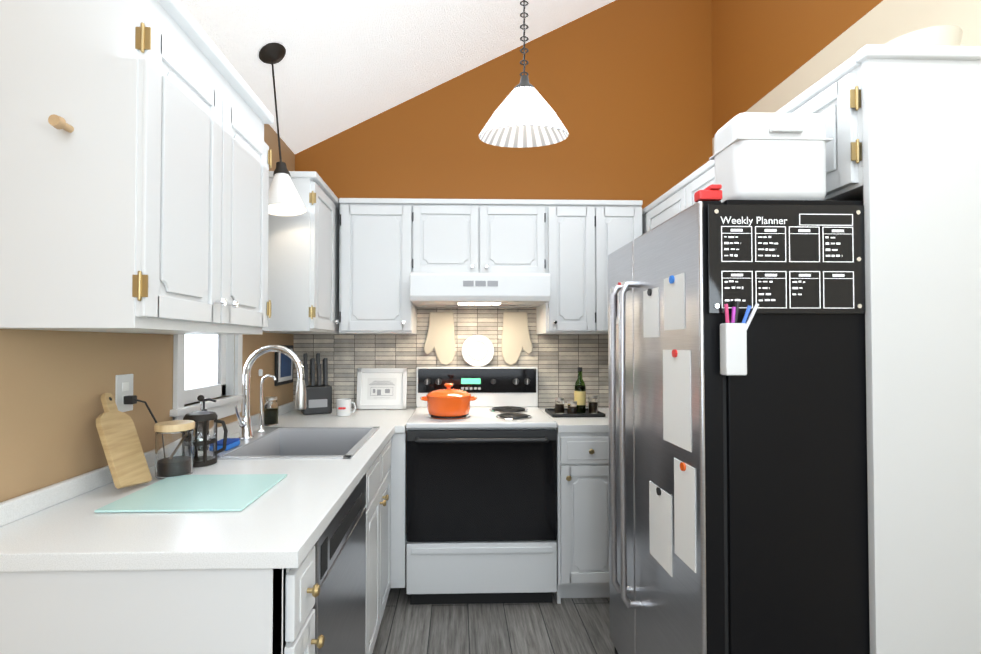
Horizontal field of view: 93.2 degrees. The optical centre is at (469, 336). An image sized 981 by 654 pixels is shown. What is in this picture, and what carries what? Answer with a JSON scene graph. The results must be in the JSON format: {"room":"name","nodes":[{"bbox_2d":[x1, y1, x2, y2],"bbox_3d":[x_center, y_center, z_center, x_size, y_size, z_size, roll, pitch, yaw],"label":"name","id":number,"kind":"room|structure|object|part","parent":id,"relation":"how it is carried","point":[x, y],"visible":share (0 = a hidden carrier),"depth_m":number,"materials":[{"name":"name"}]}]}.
{"room":"kitchen","nodes":[
{"label":"kitchen","id":0,"kind":"room"},
{"bbox_2d":[0,124,294,502],"bbox_3d":[-1.106,-0.272,0.641,0.100,3.200,4.600,0,-1,-1],"label":"wall","id":1,"kind":"structure","parent":0,"point":[55,386],"depth_m":1.26,"materials":[{"name":"beige paint"}]},
{"bbox_2d":[115,374,157,423],"bbox_3d":[-1.041,0.266,1.490,0.073,0.294,0.169,0,-1,-1],"label":"electrical outlet","id":2,"kind":"object","parent":1,"relation":"attached to","point":[126,399],"visible":0.92,"depth_m":1.43,"materials":[{"name":"white plastic"}]},
{"bbox_2d":[0,0,273,334],"bbox_3d":[-0.883,-0.415,1.340,0.375,0.805,0.724,0,-1,-1],"label":"upper cabinet","id":3,"kind":"object","parent":1,"relation":"attached to","point":[135,157],"visible":1,"depth_m":1.02,"materials":[{"name":"white paint"}]},
{"bbox_2d":[0,401,295,524],"bbox_3d":[-1.075,0.414,1.910,0.020,0.051,2.027,0,-1,-1],"label":"backsplash","id":4,"kind":"structure","parent":1,"relation":"attached to","point":[12,509],"depth_m":1.21,"materials":[{"name":"white stone"}]},
{"bbox_2d":[170,335,242,419],"bbox_3d":[-1.124,-0.146,1.949,0.130,1.000,0.540,0,-1,-1],"label":"window","id":5,"kind":"structure","parent":1,"relation":"in","point":[205,366],"depth_m":1.98,"materials":[{"name":"white paint"}]},
{"bbox_2d":[274,345,292,385],"bbox_3d":[-1.099,0.168,2.755,0.018,0.230,0.260,0,-1,-1],"label":"framed picture","id":6,"kind":"object","parent":1,"relation":"attached to","point":[283,368],"visible":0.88,"depth_m":2.71,"materials":[{"name":"black plastic"}]},
{"bbox_2d":[263,171,343,333],"bbox_3d":[-0.914,-0.403,2.575,0.375,0.765,0.736,0,-1,-1],"label":"upper cabinet","id":7,"kind":"object","parent":1,"relation":"attached to","point":[303,272],"visible":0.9,"depth_m":2.22,"materials":[{"name":"white paint"}]},
{"bbox_2d":[179,0,614,153],"bbox_3d":[0.293,-1.924,0.704,2.900,1.550,4.800,0,-1,-1],"label":"ceiling","id":8,"kind":"structure","parent":0,"point":[341,66],"depth_m":2.43,"materials":[{"name":"white paint"}]},
{"bbox_2d":[259,43,306,215],"bbox_3d":[-0.837,-0.929,2.080,0.209,0.746,0.188,0,-1,-1],"label":"light","id":9,"kind":"object","parent":8,"relation":"hanging from","point":[285,199],"visible":0.98,"depth_m":2.06,"materials":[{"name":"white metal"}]},
{"bbox_2d":[479,0,568,147],"bbox_3d":[0.181,-1.243,1.578,0.302,1.196,0.296,0,-1,-1],"label":"pendant light","id":10,"kind":"object","parent":8,"relation":"hanging from","point":[524,115],"visible":1,"depth_m":1.51,"materials":[{"name":"white metal"}]},
{"bbox_2d":[372,586,614,653],"bbox_3d":[0.293,1.353,0.650,2.900,0.050,4.800,0,-1,-1],"label":"floor","id":11,"kind":"structure","parent":0,"point":[574,626],"depth_m":2.16,"materials":[{"name":"grey wood"}]},
{"bbox_2d":[0,429,406,653],"bbox_3d":[-0.699,0.914,1.920,0.772,0.870,2.014,0,-1,-1],"label":"base cabinet","id":12,"kind":"object","parent":11,"relation":"on","point":[78,575],"depth_m":0.92,"materials":[{"name":"white paint"}]},
{"bbox_2d":[0,409,414,572],"bbox_3d":[-0.699,0.457,1.919,0.772,0.036,2.027,0,-1,-1],"label":"countertop","id":13,"kind":"structure","parent":12,"relation":"on","point":[274,533],"depth_m":1.04,"materials":[{"name":"white stone"}]},
{"bbox_2d":[96,393,151,488],"bbox_3d":[-0.988,0.292,1.306,0.132,0.262,0.145,0,-1,-1],"label":"paddle cutting board","id":14,"kind":"object","parent":13,"relation":"on","point":[122,448],"visible":1,"depth_m":1.30,"materials":[{"name":"brown wood"}]},
{"bbox_2d":[154,420,194,478],"bbox_3d":[-0.916,0.348,1.441,0.108,0.162,0.108,0,-1,-1],"label":"jar","id":15,"kind":"object","parent":13,"relation":"on","point":[174,448],"visible":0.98,"depth_m":1.40,"materials":[{"name":"clear glass"}]},
{"bbox_2d":[94,474,286,512],"bbox_3d":[-0.732,0.424,1.272,0.350,0.006,0.305,0,-1,-1],"label":"board","id":16,"kind":"object","parent":13,"relation":"on","point":[210,493],"visible":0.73,"depth_m":1.23,"materials":[{"name":"teal glass"}]},
{"bbox_2d":[183,395,227,466],"bbox_3d":[-0.895,0.315,1.577,0.142,0.233,0.102,0,-1,-1],"label":"press","id":17,"kind":"object","parent":13,"relation":"on","point":[206,451],"visible":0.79,"depth_m":1.55,"materials":[{"name":"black glass"}]},
{"bbox_2d":[202,398,215,410],"bbox_3d":[-1.013,0.336,1.784,0.071,0.198,0.050,0,-1,-1],"label":"soap dispenser","id":18,"kind":"object","parent":13,"relation":"on","point":[208,399],"visible":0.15,"depth_m":1.78,"materials":[{"name":"silver metal"}]},
{"bbox_2d":[217,438,239,450],"bbox_3d":[-0.940,0.416,1.787,0.066,0.028,0.105,0,-1,-1],"label":"sponge","id":19,"kind":"object","parent":13,"relation":"on","point":[231,443],"visible":0.52,"depth_m":1.77,"materials":[{"name":"blue"}]},
{"bbox_2d":[234,345,306,439],"bbox_3d":[-0.840,0.235,2.011,0.285,0.397,0.245,0,-1,-1],"label":"faucet","id":20,"kind":"object","parent":13,"relation":"on","point":[245,424],"visible":0.98,"depth_m":1.96,"materials":[{"name":"silver metal"}]},
{"bbox_2d":[264,396,277,425],"bbox_3d":[-0.999,0.374,2.334,0.068,0.140,0.068,0,-1,-1],"label":"jar","id":21,"kind":"object","parent":13,"relation":"on","point":[271,411],"visible":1,"depth_m":2.31,"materials":[{"name":"clear glass"}]},
{"bbox_2d":[217,425,379,460],"bbox_3d":[-0.710,0.538,1.944,0.560,0.210,0.610,0,-1,-1],"label":"sink","id":22,"kind":"object","parent":13,"relation":"in","point":[277,440],"depth_m":2.22,"materials":[{"name":"silver metal"}]},
{"bbox_2d":[301,353,331,414],"bbox_3d":[-0.907,0.276,2.744,0.161,0.351,0.143,0,-1,-26],"label":"knife block","id":23,"kind":"object","parent":13,"relation":"on","point":[319,398],"visible":0.98,"depth_m":2.71,"materials":[{"name":"black plastic"}]},
{"bbox_2d":[336,398,355,415],"bbox_3d":[-0.701,0.403,2.641,0.114,0.092,0.083,0,-1,-1],"label":"mug","id":24,"kind":"object","parent":13,"relation":"on","point":[343,406],"visible":1,"depth_m":2.61,"materials":[{"name":"white ceramic"}]},
{"bbox_2d":[356,368,406,408],"bbox_3d":[-0.548,0.326,2.897,0.310,0.254,0.052,0,-1,-1],"label":"framed picture","id":25,"kind":"object","parent":13,"relation":"on","point":[381,388],"visible":1,"depth_m":2.89,"materials":[{"name":"white paper"}]},
{"bbox_2d":[312,473,365,653],"bbox_3d":[-0.688,0.907,1.360,0.654,0.865,0.575,0,-1,-1],"label":"dishwasher","id":26,"kind":"object","parent":11,"relation":"on","point":[339,606],"visible":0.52,"depth_m":1.33,"materials":[{"name":"grey metal"}]},
{"bbox_2d":[406,366,556,604],"bbox_3d":[0.054,0.773,2.601,0.760,1.175,0.692,0,-1,-1],"label":"stove","id":27,"kind":"object","parent":11,"relation":"on","point":[481,513],"depth_m":2.31,"materials":[{"name":"white metal"}]},
{"bbox_3d":[-0.114,0.337,2.517,0.311,0.168,0.244,0,-1,-1],"label":"dutch oven","id":28,"kind":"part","parent":27,"relation":"part of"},
{"bbox_2d":[461,335,493,366],"bbox_3d":[0.051,0.090,2.919,0.207,0.203,0.050,0,-1,-1],"label":"trivet","id":29,"kind":"object","parent":27,"relation":"on","point":[477,350],"visible":1,"depth_m":2.91,"materials":[{"name":"white ceramic"}]},
{"bbox_2d":[539,408,609,603],"bbox_3d":[1.014,0.906,2.639,1.153,0.910,0.662,0,-1,-1],"label":"base cabinet","id":30,"kind":"object","parent":11,"relation":"on","point":[582,540],"visible":0.21,"depth_m":2.33,"materials":[{"name":"white paint"}]},
{"bbox_2d":[545,408,604,416],"bbox_3d":[0.605,0.441,2.689,0.295,0.018,0.230,0,-1,-1],"label":"tray","id":31,"kind":"object","parent":30,"relation":"on","point":[551,412],"visible":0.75,"depth_m":2.58,"materials":[{"name":"black plastic"}]},
{"bbox_2d":[574,367,585,412],"bbox_3d":[0.647,0.312,2.717,0.066,0.262,0.066,0,-1,-1],"label":"wine bottle","id":32,"kind":"object","parent":31,"relation":"on","point":[580,392],"visible":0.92,"depth_m":2.69,"materials":[{"name":"green glass"}]},
{"bbox_2d":[588,395,597,413],"bbox_3d":[0.712,0.390,2.677,0.053,0.104,0.053,0,-1,-10],"label":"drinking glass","id":33,"kind":"object","parent":31,"relation":"on","point":[592,399],"depth_m":2.66,"materials":[{"name":"clear glass"}]},
{"bbox_2d":[608,200,869,653],"bbox_3d":[0.942,0.491,1.593,0.827,1.705,0.796,0,-1,-1],"label":"refrigerator","id":34,"kind":"object","parent":11,"relation":"on","point":[738,505],"visible":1,"depth_m":1.23,"materials":[{"name":"black metal"}]},
{"bbox_2d":[694,184,721,201],"bbox_3d":[0.651,-0.390,1.267,0.065,0.041,0.042,0,-1,-1],"label":"clip","id":35,"kind":"object","parent":34,"relation":"on","point":[712,192],"visible":0.96,"depth_m":1.25,"materials":[{"name":"red plastic"}]},
{"bbox_2d":[709,112,832,202],"bbox_3d":[0.862,-0.495,1.335,0.266,0.258,0.156,0,-1,-1],"label":"bread box","id":36,"kind":"object","parent":34,"relation":"on","point":[768,156],"visible":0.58,"depth_m":1.27,"materials":[{"name":"white plastic"}]},
{"bbox_2d":[856,44,980,653],"bbox_3d":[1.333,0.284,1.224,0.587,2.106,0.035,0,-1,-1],"label":"tall cabinet","id":37,"kind":"object","parent":11,"relation":"on","point":[921,117],"visible":1,"depth_m":1.22,"materials":[{"name":"white paint"}]},
{"bbox_2d":[293,0,712,497],"bbox_3d":[0.234,-0.733,3.032,2.900,4.200,0.103,0,-1,-1],"label":"wall","id":38,"kind":"structure","parent":0,"point":[623,88],"depth_m":3.00,"materials":[{"name":"brown paint"}]},
{"bbox_2d":[339,198,422,333],"bbox_3d":[-0.512,-0.399,2.786,0.464,0.766,0.334,0,-1,-1],"label":"upper cabinet","id":39,"kind":"object","parent":38,"relation":"attached to","point":[388,246],"depth_m":2.62,"materials":[{"name":"white paint"}]},
{"bbox_2d":[424,309,454,364],"bbox_3d":[-0.191,0.002,2.940,0.199,0.359,0.022,0,-1,-1],"label":"oven mitt","id":40,"kind":"object","parent":38,"relation":"hanging from","point":[440,338],"visible":0.96,"depth_m":2.93,"materials":[{"name":"beige fabric"}]},
{"bbox_2d":[423,199,550,275],"bbox_3d":[0.050,-0.562,2.803,0.764,0.440,0.334,0,-1,-1],"label":"upper cabinet","id":41,"kind":"object","parent":38,"relation":"attached to","point":[460,235],"depth_m":2.64,"materials":[{"name":"white paint"}]},
{"bbox_2d":[410,272,550,307],"bbox_3d":[0.052,-0.262,2.717,0.752,0.156,0.495,0,-1,-1],"label":"range hood","id":42,"kind":"object","parent":41,"relation":"attached to","point":[477,290],"visible":1,"depth_m":2.48,"materials":[{"name":"white metal"}]},
{"bbox_2d":[502,309,532,364],"bbox_3d":[0.302,0.003,2.953,0.199,0.359,0.022,0,-1,-1],"label":"oven mitt","id":43,"kind":"object","parent":38,"relation":"hanging from","point":[516,338],"visible":0.96,"depth_m":2.94,"materials":[{"name":"beige fabric"}]},
{"bbox_2d":[536,200,607,333],"bbox_3d":[0.576,-0.399,2.814,0.393,0.766,0.334,0,-1,-1],"label":"upper cabinet","id":44,"kind":"object","parent":38,"relation":"attached to","point":[578,303],"depth_m":2.65,"materials":[{"name":"white paint"}]},
{"bbox_2d":[607,200,642,273],"bbox_3d":[0.826,-0.399,2.820,0.331,0.766,0.334,0,-1,-1],"label":"upper cabinet","id":45,"kind":"object","parent":38,"relation":"attached to","point":[624,217],"depth_m":2.66,"materials":[{"name":"white paint"}]},
{"bbox_2d":[711,0,980,154],"bbox_3d":[1.693,-0.771,0.721,0.100,4.200,4.600,0,-1,-1],"label":"wall","id":46,"kind":"structure","parent":0,"point":[771,56],"depth_m":2.30,"materials":[{"name":"beige paint"}]},
{"bbox_2d":[642,54,862,234],"bbox_3d":[1.297,-0.573,2.129,0.615,0.361,1.746,0,-1,-1],"label":"upper cabinet","id":47,"kind":"object","parent":46,"relation":"attached to","point":[833,98],"visible":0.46,"depth_m":1.33,"materials":[{"name":"white paint"}]},
{"bbox_2d":[883,25,962,45],"bbox_3d":[1.345,-0.821,1.413,0.216,0.108,0.216,0,-1,-1],"label":"bowl","id":48,"kind":"object","parent":47,"relation":"on","point":[945,35],"visible":0.17,"depth_m":1.32,"materials":[{"name":"beige ceramic"}]}
]}

